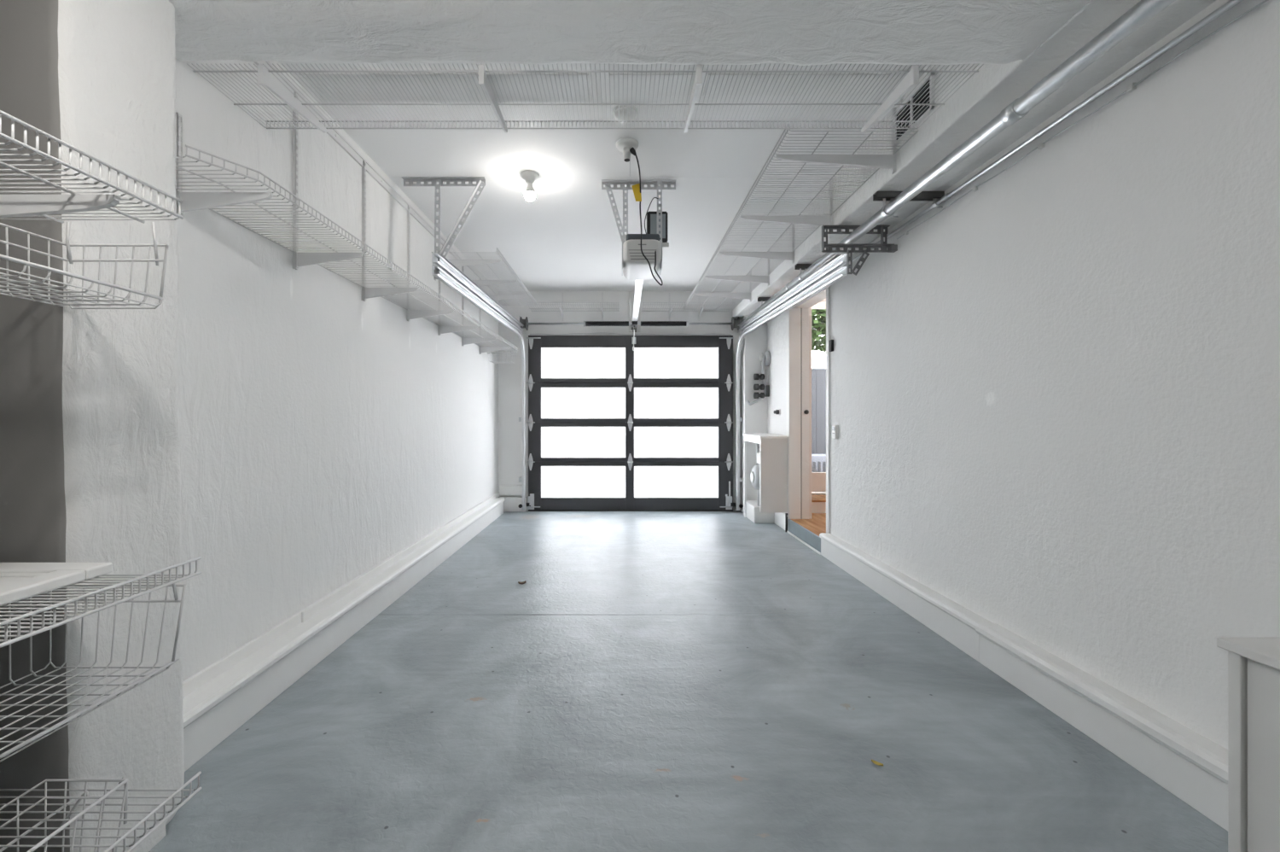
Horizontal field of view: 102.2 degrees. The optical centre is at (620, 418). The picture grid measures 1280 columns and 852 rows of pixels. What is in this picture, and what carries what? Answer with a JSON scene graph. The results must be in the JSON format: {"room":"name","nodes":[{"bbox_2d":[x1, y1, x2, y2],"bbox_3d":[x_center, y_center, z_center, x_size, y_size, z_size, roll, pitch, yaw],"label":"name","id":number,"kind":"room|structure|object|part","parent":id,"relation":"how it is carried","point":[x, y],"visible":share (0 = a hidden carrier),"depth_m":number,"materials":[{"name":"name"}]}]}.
{"room":"garage","nodes":[
{"label":"garage","id":0,"kind":"room"},
{"bbox_2d":[0,0,184,851],"bbox_3d":[-1.802,-0.086,1.272,1.232,2.350,0.307,0,0,0],"label":"wall","id":1,"kind":"structure","parent":0,"point":[90,470],"depth_m":1.18,"materials":[{"name":"paint"}]},
{"bbox_2d":[174,58,498,681],"bbox_3d":[-1.595,-0.311,3.850,0.310,2.800,5.100,0,0,0],"label":"wall","id":2,"kind":"structure","parent":0,"point":[325,431],"depth_m":2.33,"materials":[{"name":"paint"}]},
{"bbox_2d":[174,61,517,354],"bbox_3d":[-1.279,-1.054,3.549,0.321,0.793,4.201,0,0,0],"label":"wire shelf","id":3,"kind":"object","parent":2,"relation":"attached to","point":[416,308],"visible":0.94,"depth_m":2.29,"materials":[{"name":"white metal"}]},
{"bbox_3d":[-1.339,-0.731,3.550,0.194,0.006,4.201,0,0,0],"label":"long rod","id":4,"kind":"part","parent":3,"relation":"part of","materials":[{"name":"white plastic"}]},
{"bbox_2d":[487,348,517,363],"bbox_3d":[-1.267,-0.666,5.530,0.270,0.140,0.264,0,0,0],"label":"wire basket","id":5,"kind":"object","parent":3,"relation":"hanging from","point":[514,352],"visible":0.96,"depth_m":5.51,"materials":[{"name":"white metal"}]},
{"bbox_2d":[182,484,527,771],"bbox_3d":[-1.275,0.939,3.745,0.350,0.300,4.730,0,0,0],"label":"baseboard","id":6,"kind":"structure","parent":2,"relation":"attached to","point":[218,699],"depth_m":2.24,"materials":[{"name":"white paint"}]},
{"bbox_2d":[430,247,536,305],"bbox_3d":[-1.186,-1.238,4.850,0.505,0.117,1.860,0,0,0],"label":"wire shelf","id":7,"kind":"object","parent":2,"relation":"attached to","point":[472,268],"visible":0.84,"depth_m":4.51,"materials":[{"name":"white metal"}]},
{"bbox_3d":[-1.260,-1.258,4.850,0.345,0.006,1.860,0,0,0],"label":"long rod","id":8,"kind":"part","parent":7,"relation":"part of","materials":[{"name":"white plastic"}]},
{"bbox_2d":[277,60,930,290],"bbox_3d":[0.025,-1.605,4.000,3.450,0.211,4.800,0,0,0],"label":"ceiling","id":9,"kind":"structure","parent":0,"point":[567,238],"depth_m":3.09,"materials":[{"name":"white paint"}]},
{"bbox_2d":[401,176,530,510],"bbox_3d":[-1.100,-0.215,4.615,0.520,2.568,2.970,0,0,0],"label":"door track","id":10,"kind":"object","parent":9,"relation":"attached to","point":[443,270],"visible":1,"depth_m":3.42,"materials":[{"name":"metal"}]},
{"bbox_2d":[520,170,539,201],"bbox_3d":[-0.557,-1.421,3.180,0.111,0.162,0.111,0,0,0],"label":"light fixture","id":11,"kind":"object","parent":9,"relation":"attached to","point":[530,177],"visible":1,"depth_m":3.16,"materials":[{"name":"white plastic"}]},
{"bbox_3d":[-0.557,-1.362,3.180,0.072,0.044,0.072,0,0,0],"label":"bulb globe","id":12,"kind":"part","parent":11,"relation":"part of","materials":[{"name":"white glass"}]},
{"bbox_2d":[613,104,637,123],"bbox_3d":[0.025,-1.478,2.520,0.119,0.048,0.119,0,0,0],"label":"smoke detector","id":13,"kind":"object","parent":9,"relation":"attached to","point":[626,107],"visible":0.63,"depth_m":2.49,"materials":[{"name":"white plastic"}]},
{"bbox_3d":[0.025,-1.494,2.520,0.119,0.016,0.119,0,0,0],"label":"plate","id":14,"kind":"part","parent":13,"relation":"part of","materials":[{"name":"white plastic"}]},
{"bbox_2d":[616,137,638,162],"bbox_3d":[0.037,-1.406,2.820,0.123,0.192,0.123,0,0,0],"label":"outlet","id":15,"kind":"object","parent":9,"relation":"attached to","point":[625,144],"visible":0.93,"depth_m":2.80,"materials":[{"name":"white plastic"}]},
{"bbox_2d":[616,137,638,151],"bbox_3d":[0.037,-1.486,2.820,0.123,0.032,0.123,0,0,0],"label":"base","id":16,"kind":"object","parent":15,"relation":"attached to","point":[623,144],"depth_m":2.79,"materials":[{"name":"white plastic"}]},
{"bbox_2d":[622,146,631,160],"bbox_3d":[0.037,-1.441,2.820,0.044,0.062,0.044,0,0,0],"label":"socket","id":17,"kind":"object","parent":15,"relation":"attached to","point":[626,153],"depth_m":2.80,"materials":[{"name":"white plastic"}]},
{"bbox_2d":[629,147,663,285],"bbox_3d":[0.166,-1.126,2.997,0.137,0.682,0.458,0,0,14],"label":"power cord","id":18,"kind":"object","parent":15,"relation":"attached to","point":[637,188],"visible":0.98,"depth_m":2.90,"materials":[{"name":"black plastic"}]},
{"bbox_2d":[601,179,676,350],"bbox_3d":[0.117,-1.123,4.570,0.470,0.754,2.992,0,0,0],"label":"garage door opener","id":19,"kind":"object","parent":9,"relation":"hanging from","point":[635,266],"visible":0.98,"depth_m":3.25,"materials":[{"name":"white plastic"}]},
{"bbox_3d":[0.012,-0.996,3.220,0.006,0.170,0.160,0,0,0],"label":"plate","id":20,"kind":"part","parent":19,"relation":"part of","materials":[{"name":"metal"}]},
{"bbox_3d":[0.160,-0.954,5.887,0.050,0.165,0.334,0,0,0],"label":"door arm","id":21,"kind":"part","parent":19,"relation":"part of","materials":[{"name":"metal"}]},
{"bbox_3d":[0.147,-1.058,4.750,0.052,0.087,2.541,0,0,0],"label":"drive rail","id":22,"kind":"part","parent":19,"relation":"part of","materials":[{"name":"silver metal"}]},
{"bbox_3d":[0.177,-1.054,4.760,0.006,0.062,2.520,0,0,0],"label":"drive chain","id":23,"kind":"part","parent":19,"relation":"part of","materials":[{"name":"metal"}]},
{"bbox_2d":[646,211,669,248],"bbox_3d":[0.241,-1.211,3.324,0.141,0.226,0.053,0,0,0],"label":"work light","id":24,"kind":"object","parent":19,"relation":"attached to","point":[651,216],"visible":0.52,"depth_m":3.30,"materials":[{"name":"black plastic"}]},
{"bbox_3d":[0.252,-0.996,3.220,0.006,0.170,0.160,0,0,0],"label":"plate","id":25,"kind":"part","parent":19,"relation":"part of","materials":[{"name":"metal"}]},
{"bbox_2d":[168,0,1090,65],"bbox_3d":[-0.930,-1.415,-0.654,4.540,0.591,4.692,0,0,0],"label":"beam","id":26,"kind":"structure","parent":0,"point":[800,32],"depth_m":1.53,"materials":[{"name":"paint"}]},
{"bbox_2d":[186,63,983,132],"bbox_3d":[-0.116,-1.157,1.903,2.645,0.103,0.393,0,0,0],"label":"wire shelf","id":27,"kind":"object","parent":26,"relation":"attached to","point":[265,78],"visible":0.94,"depth_m":1.87,"materials":[{"name":"white metal"}]},
{"bbox_2d":[298,72,592,101],"bbox_3d":[-0.603,-1.182,1.840,0.995,0.014,0.150,0,0,0],"label":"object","id":28,"kind":"object","parent":27,"relation":"on","point":[570,74],"visible":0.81,"depth_m":1.83,"materials":[{"name":"white paint"}]},
{"bbox_3d":[-0.116,-1.169,1.831,2.645,0.006,0.188,0,0,0],"label":"long rod","id":29,"kind":"part","parent":27,"relation":"part of","materials":[{"name":"white plastic"}]},
{"bbox_2d":[608,72,696,96],"bbox_3d":[0.113,-1.182,1.825,0.305,0.014,0.120,0,0,0],"label":"shelf board","id":30,"kind":"object","parent":27,"relation":"on","point":[613,89],"visible":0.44,"depth_m":1.81,"materials":[{"name":"white paint"}]},
{"bbox_2d":[702,72,890,96],"bbox_3d":[0.613,-1.182,1.825,0.625,0.014,0.120,0,0,0],"label":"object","id":31,"kind":"object","parent":27,"relation":"on","point":[712,74],"visible":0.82,"depth_m":1.81,"materials":[{"name":"white paint"}]},
{"bbox_2d":[498,290,767,511],"bbox_3d":[0.025,-0.311,6.135,3.550,2.800,0.530,0,0,0],"label":"wall","id":32,"kind":"structure","parent":0,"point":[754,416],"depth_m":6.10,"materials":[{"name":"white paint"}]},
{"bbox_2d":[526,292,619,320],"bbox_3d":[-0.530,-1.313,5.942,1.040,0.330,0.317,0,0,0],"label":"wire shelf","id":33,"kind":"object","parent":32,"relation":"attached to","point":[561,311],"visible":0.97,"depth_m":5.94,"materials":[{"name":"white metal"}]},
{"bbox_3d":[-0.530,-1.264,6.019,1.040,0.006,0.154,0,0,0],"label":"long rod","id":34,"kind":"part","parent":33,"relation":"part of","materials":[{"name":"white plastic"}]},
{"bbox_2d":[526,335,733,511],"bbox_3d":[0.113,0.060,6.060,2.419,2.065,0.080,0,0,0],"label":"door","id":35,"kind":"structure","parent":32,"relation":"in","point":[613,427],"depth_m":6.07,"materials":[{"name":"grey metal"}]},
{"bbox_3d":[-1.014,-0.939,6.035,0.165,0.015,0.014,0,0,0],"label":"roller stem","id":36,"kind":"part","parent":35,"relation":"part of","materials":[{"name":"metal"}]},
{"bbox_3d":[-0.436,0.747,6.078,1.004,0.383,0.008,0,0,0],"label":"pane","id":37,"kind":"part","parent":35,"relation":"part of","materials":[{"name":"white glass"}]},
{"bbox_3d":[-0.436,0.281,6.078,1.004,0.373,0.008,0,0,0],"label":"pane","id":38,"kind":"part","parent":35,"relation":"part of","materials":[{"name":"white glass"}]},
{"bbox_3d":[-0.436,-0.180,6.078,1.004,0.373,0.008,0,0,0],"label":"pane","id":39,"kind":"part","parent":35,"relation":"part of","materials":[{"name":"white glass"}]},
{"bbox_3d":[-0.436,-0.651,6.078,1.004,0.372,0.008,0,0,0],"label":"pane","id":40,"kind":"part","parent":35,"relation":"part of","materials":[{"name":"white glass"}]},
{"bbox_3d":[0.656,0.747,6.078,1.004,0.383,0.008,0,0,0],"label":"pane","id":41,"kind":"part","parent":35,"relation":"part of","materials":[{"name":"white glass"}]},
{"bbox_3d":[0.656,0.281,6.078,1.004,0.373,0.008,0,0,0],"label":"pane","id":42,"kind":"part","parent":35,"relation":"part of","materials":[{"name":"white glass"}]},
{"bbox_3d":[0.656,-0.180,6.078,1.004,0.373,0.008,0,0,0],"label":"pane","id":43,"kind":"part","parent":35,"relation":"part of","materials":[{"name":"white glass"}]},
{"bbox_3d":[0.656,-0.651,6.078,1.004,0.372,0.008,0,0,0],"label":"pane","id":44,"kind":"part","parent":35,"relation":"part of","materials":[{"name":"white glass"}]},
{"bbox_3d":[1.240,-0.939,6.035,0.165,0.015,0.014,0,0,0],"label":"roller stem","id":45,"kind":"part","parent":35,"relation":"part of","materials":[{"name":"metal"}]},
{"bbox_2d":[519,290,740,335],"bbox_3d":[0.110,-1.232,6.003,2.560,0.518,0.193,0,0,0],"label":"spring","id":46,"kind":"object","parent":32,"relation":"attached to","point":[735,322],"visible":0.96,"depth_m":5.97,"materials":[{"name":"metal"}]},
{"bbox_2d":[641,292,734,320],"bbox_3d":[0.770,-1.313,5.942,1.040,0.330,0.317,0,0,0],"label":"wire shelf","id":47,"kind":"object","parent":32,"relation":"attached to","point":[670,308],"visible":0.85,"depth_m":5.94,"materials":[{"name":"white metal"}]},
{"bbox_3d":[0.770,-1.264,6.019,1.040,0.006,0.154,0,0,0],"label":"long rod","id":48,"kind":"part","parent":47,"relation":"part of","materials":[{"name":"white metal"}]},
{"bbox_2d":[746,350,770,405],"bbox_3d":[1.548,-0.452,5.800,0.243,0.609,0.170,0,0,0],"label":"pipe manifold","id":49,"kind":"object","parent":32,"relation":"attached to","point":[765,358],"visible":1,"depth_m":5.78,"materials":[{"name":"grey metal"}]},
{"bbox_2d":[148,510,1227,851],"bbox_3d":[-0.750,1.154,1.675,4.900,0.130,9.350,0,0,0],"label":"floor","id":50,"kind":"structure","parent":0,"point":[653,681],"depth_m":1.84,"materials":[{"name":"paint"}]},
{"bbox_2d":[742,433,788,523],"bbox_3d":[1.500,0.629,5.397,0.330,0.919,0.925,0,0,0],"label":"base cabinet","id":51,"kind":"object","parent":50,"relation":"on","point":[773,448],"visible":0.94,"depth_m":4.95,"materials":[{"name":"white paint"}]},
{"bbox_3d":[1.522,0.639,5.815,0.275,0.899,0.030,0,0,0],"label":"panel","id":52,"kind":"part","parent":51,"relation":"part of","materials":[{"name":"white wood"}]},
{"bbox_3d":[1.368,0.639,5.339,0.023,0.899,0.758,0,0,2],"label":"frame","id":53,"kind":"part","parent":51,"relation":"part of","materials":[{"name":"white paint"}]},
{"bbox_2d":[750,442,759,506],"bbox_3d":[1.454,0.573,5.394,0.157,0.688,0.302,0,0,0],"label":"washing machine","id":54,"kind":"object","parent":51,"relation":"on","point":[754,475],"visible":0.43,"depth_m":5.37,"materials":[{"name":"white metal"}]},
{"bbox_3d":[1.492,0.548,4.959,0.295,0.712,0.018,0,0,0],"label":"panel","id":55,"kind":"part","parent":51,"relation":"part of","materials":[{"name":"white wood"}]},
{"bbox_2d":[785,512,787,532],"bbox_3d":[1.592,0.999,4.945,0.024,0.180,0.024,0,0,0],"label":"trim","id":56,"kind":"structure","parent":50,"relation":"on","point":[786,514],"depth_m":4.93,"materials":[{"name":"grey metal"}]},
{"bbox_2d":[788,518,820,552],"bbox_3d":[1.675,1.035,4.525,0.150,0.148,0.810,0,0,0],"label":"step","id":57,"kind":"structure","parent":50,"relation":"on","point":[810,538],"depth_m":4.47,"materials":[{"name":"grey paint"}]},
{"bbox_2d":[871,759,883,765],"bbox_3d":[0.805,1.081,1.618,0.016,0.010,0.035,0,0,-45],"label":"dry leaf","id":58,"kind":"object","parent":50,"relation":"on","point":[875,762],"visible":1,"depth_m":1.62,"materials":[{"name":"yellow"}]},
{"bbox_2d":[1216,636,1279,851],"bbox_3d":[1.495,0.787,0.274,0.344,0.604,1.747,0,0,0],"label":"storage cabinet","id":59,"kind":"object","parent":50,"relation":"on","point":[1253,662],"visible":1,"depth_m":1.10,"materials":[{"name":"white wood"}]},
{"bbox_3d":[1.455,0.798,1.123,0.240,0.582,0.024,0,0,0],"label":"panel","id":60,"kind":"part","parent":59,"relation":"part of","materials":[{"name":"white wood"}]},
{"bbox_3d":[1.349,0.785,0.688,0.012,0.548,0.839,0,0,0],"label":"door","id":61,"kind":"part","parent":59,"relation":"part of","materials":[{"name":"white wood"}]},
{"bbox_2d":[791,494,826,535],"bbox_3d":[2.460,0.931,4.500,1.680,0.215,2.400,0,0,0],"label":"floor","id":62,"kind":"structure","parent":0,"point":[817,524],"depth_m":4.80,"materials":[{"name":"orange wood"}]},
{"bbox_2d":[811,501,826,512],"bbox_3d":[2.550,0.941,5.440,1.500,0.196,0.440,0,0,0],"label":"step","id":63,"kind":"structure","parent":62,"relation":"attached to","point":[817,507],"depth_m":5.22,"materials":[{"name":"orange paint"}]},
{"bbox_2d":[767,0,1279,749],"bbox_3d":[1.735,-0.311,1.700,0.130,2.800,9.400,0,0,0],"label":"wall","id":64,"kind":"structure","parent":0,"point":[1055,406],"depth_m":1.81,"materials":[{"name":"paint"}]},
{"bbox_2d":[773,408,780,414],"bbox_3d":[1.639,-0.065,5.410,0.062,0.067,0.067,0,0,0],"label":"switch","id":65,"kind":"object","parent":64,"relation":"attached to","point":[776,411],"visible":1,"depth_m":5.39,"materials":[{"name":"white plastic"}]},
{"bbox_2d":[785,308,801,518],"bbox_3d":[1.663,-0.046,4.957,0.115,2.010,0.086,0,0,0],"label":"door","id":66,"kind":"structure","parent":64,"relation":"attached to","point":[793,315],"depth_m":4.91,"materials":[{"name":"white paint"}]},
{"bbox_2d":[786,530,820,554],"bbox_3d":[1.597,1.081,4.525,0.010,0.016,0.810,0,0,0],"label":"trim","id":67,"kind":"structure","parent":64,"relation":"attached to","point":[788,532],"depth_m":4.47,"materials":[{"name":"white paint"}]},
{"bbox_2d":[808,307,811,517],"bbox_3d":[1.778,-0.251,4.976,0.104,2.420,0.088,0,0,0],"label":"trim","id":68,"kind":"structure","parent":64,"relation":"attached to","point":[810,308],"depth_m":4.93,"materials":[{"name":"beige paint"}]},
{"bbox_2d":[826,285,830,533],"bbox_3d":[1.677,-0.046,4.133,0.045,2.010,0.055,0,0,0],"label":"trim","id":69,"kind":"structure","parent":64,"relation":"attached to","point":[828,288],"depth_m":4.11,"materials":[{"name":"white paint"}]},
{"bbox_2d":[828,339,833,351],"bbox_3d":[1.658,-0.570,4.067,0.024,0.090,0.065,0,0,0],"label":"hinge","id":70,"kind":"object","parent":64,"relation":"attached to","point":[831,341],"visible":1,"depth_m":4.04,"materials":[{"name":"black plastic"}]},
{"bbox_2d":[832,424,837,438],"bbox_3d":[1.657,0.106,3.989,0.025,0.108,0.067,0,0,0],"label":"wall control","id":71,"kind":"object","parent":64,"relation":"attached to","point":[834,427],"visible":1,"depth_m":3.96,"materials":[{"name":"white plastic"}]},
{"bbox_2d":[732,0,1216,319],"bbox_3d":[1.560,-1.440,1.675,0.480,0.541,9.350,0,0,0],"label":"soffit","id":72,"kind":"structure","parent":64,"relation":"attached to","point":[983,96],"depth_m":2.08,"materials":[{"name":"paint"}]},
{"bbox_2d":[757,296,770,308],"bbox_3d":[1.506,-1.105,5.000,0.343,0.130,0.041,0,0,0],"label":"bracket","id":73,"kind":"object","parent":72,"relation":"attached to","point":[759,299],"visible":0.16,"depth_m":4.98,"materials":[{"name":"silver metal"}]},
{"bbox_2d":[683,106,918,310],"bbox_3d":[1.029,-1.333,4.160,0.582,0.310,3.763,0,0,0],"label":"wire shelf","id":74,"kind":"object","parent":72,"relation":"attached to","point":[888,161],"visible":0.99,"depth_m":3.04,"materials":[{"name":"white metal"}]},
{"bbox_2d":[794,263,812,279],"bbox_3d":[1.506,-1.105,3.930,0.343,0.130,0.041,0,0,0],"label":"bracket","id":75,"kind":"object","parent":72,"relation":"attached to","point":[798,266],"visible":0.23,"depth_m":3.91,"materials":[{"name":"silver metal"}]},
{"bbox_2d":[730,225,897,510],"bbox_3d":[1.448,-0.049,4.596,0.448,2.236,3.007,0,0,0],"label":"door track","id":76,"kind":"object","parent":72,"relation":"attached to","point":[837,267],"visible":1,"depth_m":3.72,"materials":[{"name":"metal"}]},
{"bbox_3d":[1.448,-1.014,3.122,0.448,0.304,0.059,0,0,0],"label":"hanger frame","id":77,"kind":"part","parent":76,"relation":"part of","materials":[{"name":"metal"}]},
{"bbox_2d":[872,191,944,217],"bbox_3d":[1.500,-1.105,2.680,0.356,0.130,0.041,0,0,0],"label":"channel","id":78,"kind":"object","parent":72,"relation":"attached to","point":[934,196],"visible":0.73,"depth_m":2.66,"materials":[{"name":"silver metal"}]},
{"bbox_2d":[849,0,1243,264],"bbox_3d":[1.640,-1.112,1.450,0.029,0.029,8.700,0,0,0],"label":"conduit pipe","id":79,"kind":"object","parent":78,"relation":"attached to","point":[1230,4],"visible":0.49,"depth_m":1.79,"materials":[{"name":"metal"}]},
{"bbox_2d":[894,72,934,145],"bbox_3d":[1.315,-1.377,2.320,0.013,0.155,0.300,0,0,0],"label":"vent grille","id":80,"kind":"object","parent":72,"relation":"attached to","point":[930,78],"visible":0.7,"depth_m":2.29,"materials":[{"name":"white metal"}]},
{"bbox_2d":[773,512,1227,831],"bbox_3d":[1.630,0.998,1.440,0.100,0.182,8.880,0,0,0],"label":"baseboard","id":81,"kind":"structure","parent":64,"relation":"attached to","point":[1193,767],"depth_m":1.82,"materials":[{"name":"white paint"}]},
{"bbox_2d":[896,0,1268,238],"bbox_3d":[1.663,-1.076,0.550,0.015,0.020,5.100,0,0,0],"label":"conduit pipe","id":82,"kind":"object","parent":64,"relation":"attached to","point":[1132,86],"visible":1,"depth_m":1.73,"materials":[{"name":"metal"}]},
{"bbox_3d":[2.600,-0.336,4.450,1.600,2.750,2.500,0,0,0],"label":"wall","id":83,"kind":"structure","parent":0,"visible":0},
{"bbox_2d":[811,302,826,494],"bbox_3d":[2.368,-0.218,5.593,0.825,2.085,0.113,0,0,0],"label":"door","id":84,"kind":"structure","parent":83,"relation":"in","point":[818,479],"depth_m":5.61,"materials":[{"name":"beige paint"}]},
{"bbox_3d":[2.390,0.815,5.585,0.780,0.018,0.030,0,0,0],"label":"sill","id":85,"kind":"part","parent":84,"relation":"part of","materials":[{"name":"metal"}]},
{"bbox_3d":[-1.580,-0.111,-0.938,0.340,2.400,4.125,0,0,0],"label":"wall","id":86,"kind":"structure","parent":0,"visible":0},
{"bbox_2d":[0,110,183,223],"bbox_3d":[-1.135,-0.378,0.220,0.527,0.115,1.620,0,0,0],"label":"wire shelf","id":87,"kind":"object","parent":86,"relation":"attached to","point":[11,206],"visible":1,"depth_m":0.90,"materials":[{"name":"white metal"}]},
{"bbox_3d":[-1.170,-0.392,0.220,0.444,0.006,1.620,0,0,0],"label":"long rod","id":88,"kind":"part","parent":87,"relation":"part of","materials":[{"name":"white plastic"}]},
{"bbox_2d":[0,221,168,308],"bbox_3d":[-1.037,-0.312,0.783,0.209,0.176,0.570,0,0,0],"label":"wire basket","id":89,"kind":"object","parent":87,"relation":"hanging from","point":[69,258],"visible":1,"depth_m":1.00,"materials":[{"name":"white metal"}]},
{"bbox_2d":[0,556,202,647],"bbox_3d":[-1.133,0.343,0.240,0.531,0.113,1.660,0,0,0],"label":"wire shelf","id":90,"kind":"object","parent":86,"relation":"attached to","point":[113,587],"visible":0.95,"depth_m":0.91,"materials":[{"name":"white metal"}]},
{"bbox_2d":[0,562,112,605],"bbox_3d":[-1.215,0.310,0.738,0.320,0.022,0.675,0,0,0],"label":"board","id":91,"kind":"object","parent":90,"relation":"on","point":[18,580],"depth_m":1.01,"materials":[{"name":"white paint"}]},
{"bbox_2d":[0,574,186,762],"bbox_3d":[-1.058,0.420,0.774,0.286,0.198,0.632,0,0,0],"label":"wire basket","id":92,"kind":"object","parent":90,"relation":"hanging from","point":[55,727],"visible":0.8,"depth_m":1.01,"materials":[{"name":"white metal"}]},
{"bbox_2d":[0,770,202,851],"bbox_3d":[-1.133,0.788,0.240,0.531,0.115,1.663,0,0,0],"label":"wire shelf","id":93,"kind":"object","parent":86,"relation":"attached to","point":[198,788],"visible":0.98,"depth_m":0.99,"materials":[{"name":"white metal"}]},
{"bbox_3d":[-1.250,0.774,0.240,0.284,0.006,1.660,0,0,0],"label":"long rod","id":94,"kind":"part","parent":93,"relation":"part of","materials":[{"name":"white plastic"}]},
{"bbox_2d":[0,776,127,851],"bbox_3d":[-1.054,0.838,0.740,0.164,0.253,0.585,0,0,0],"label":"wire basket","id":95,"kind":"object","parent":93,"relation":"hanging from","point":[122,781],"visible":0.97,"depth_m":1.01,"materials":[{"name":"white metal"}]},
{"bbox_3d":[-0.700,-0.311,-3.000,5.000,2.800,0.200,0,0,0],"label":"wall","id":96,"kind":"structure","parent":0,"visible":0},
{"bbox_2d":[740,0,1175,322],"bbox_3d":[1.390,-1.080,1.480,0.065,0.065,8.760,0,0,0],"label":"conduit pipe","id":97,"kind":"object","parent":96,"relation":"attached to","point":[1143,11],"visible":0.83,"depth_m":1.78,"materials":[{"name":"metal"}]},
{"label":"outside","id":98,"kind":"structure","parent":0,"visible":0},
{"bbox_3d":[0.000,1.079,13.860,28.000,0.340,16.280,0,0,0],"label":"ground","id":99,"kind":"structure","parent":98,"visible":0},
{"bbox_2d":[811,367,826,453],"bbox_3d":[3.590,0.099,7.385,3.380,1.620,0.070,0,0,0],"label":"fence","id":100,"kind":"object","parent":99,"relation":"on","point":[818,375],"visible":0.03,"depth_m":7.35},
{"bbox_2d":[811,308,826,354],"bbox_3d":[3.621,-1.141,9.088,2.773,4.114,1.819,0,0,0],"label":"tree","id":101,"kind":"object","parent":99,"relation":"on","point":[818,325],"visible":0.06,"depth_m":8.78,"materials":[{"name":"green plant"}]},
{"bbox_2d":[811,453,826,471],"bbox_3d":[2.680,0.699,6.893,0.640,0.420,0.415,0,0,0],"label":"railing","id":102,"kind":"object","parent":99,"relation":"on","point":[818,461],"visible":0.12,"depth_m":6.75,"materials":[{"name":"white"}]}
]}

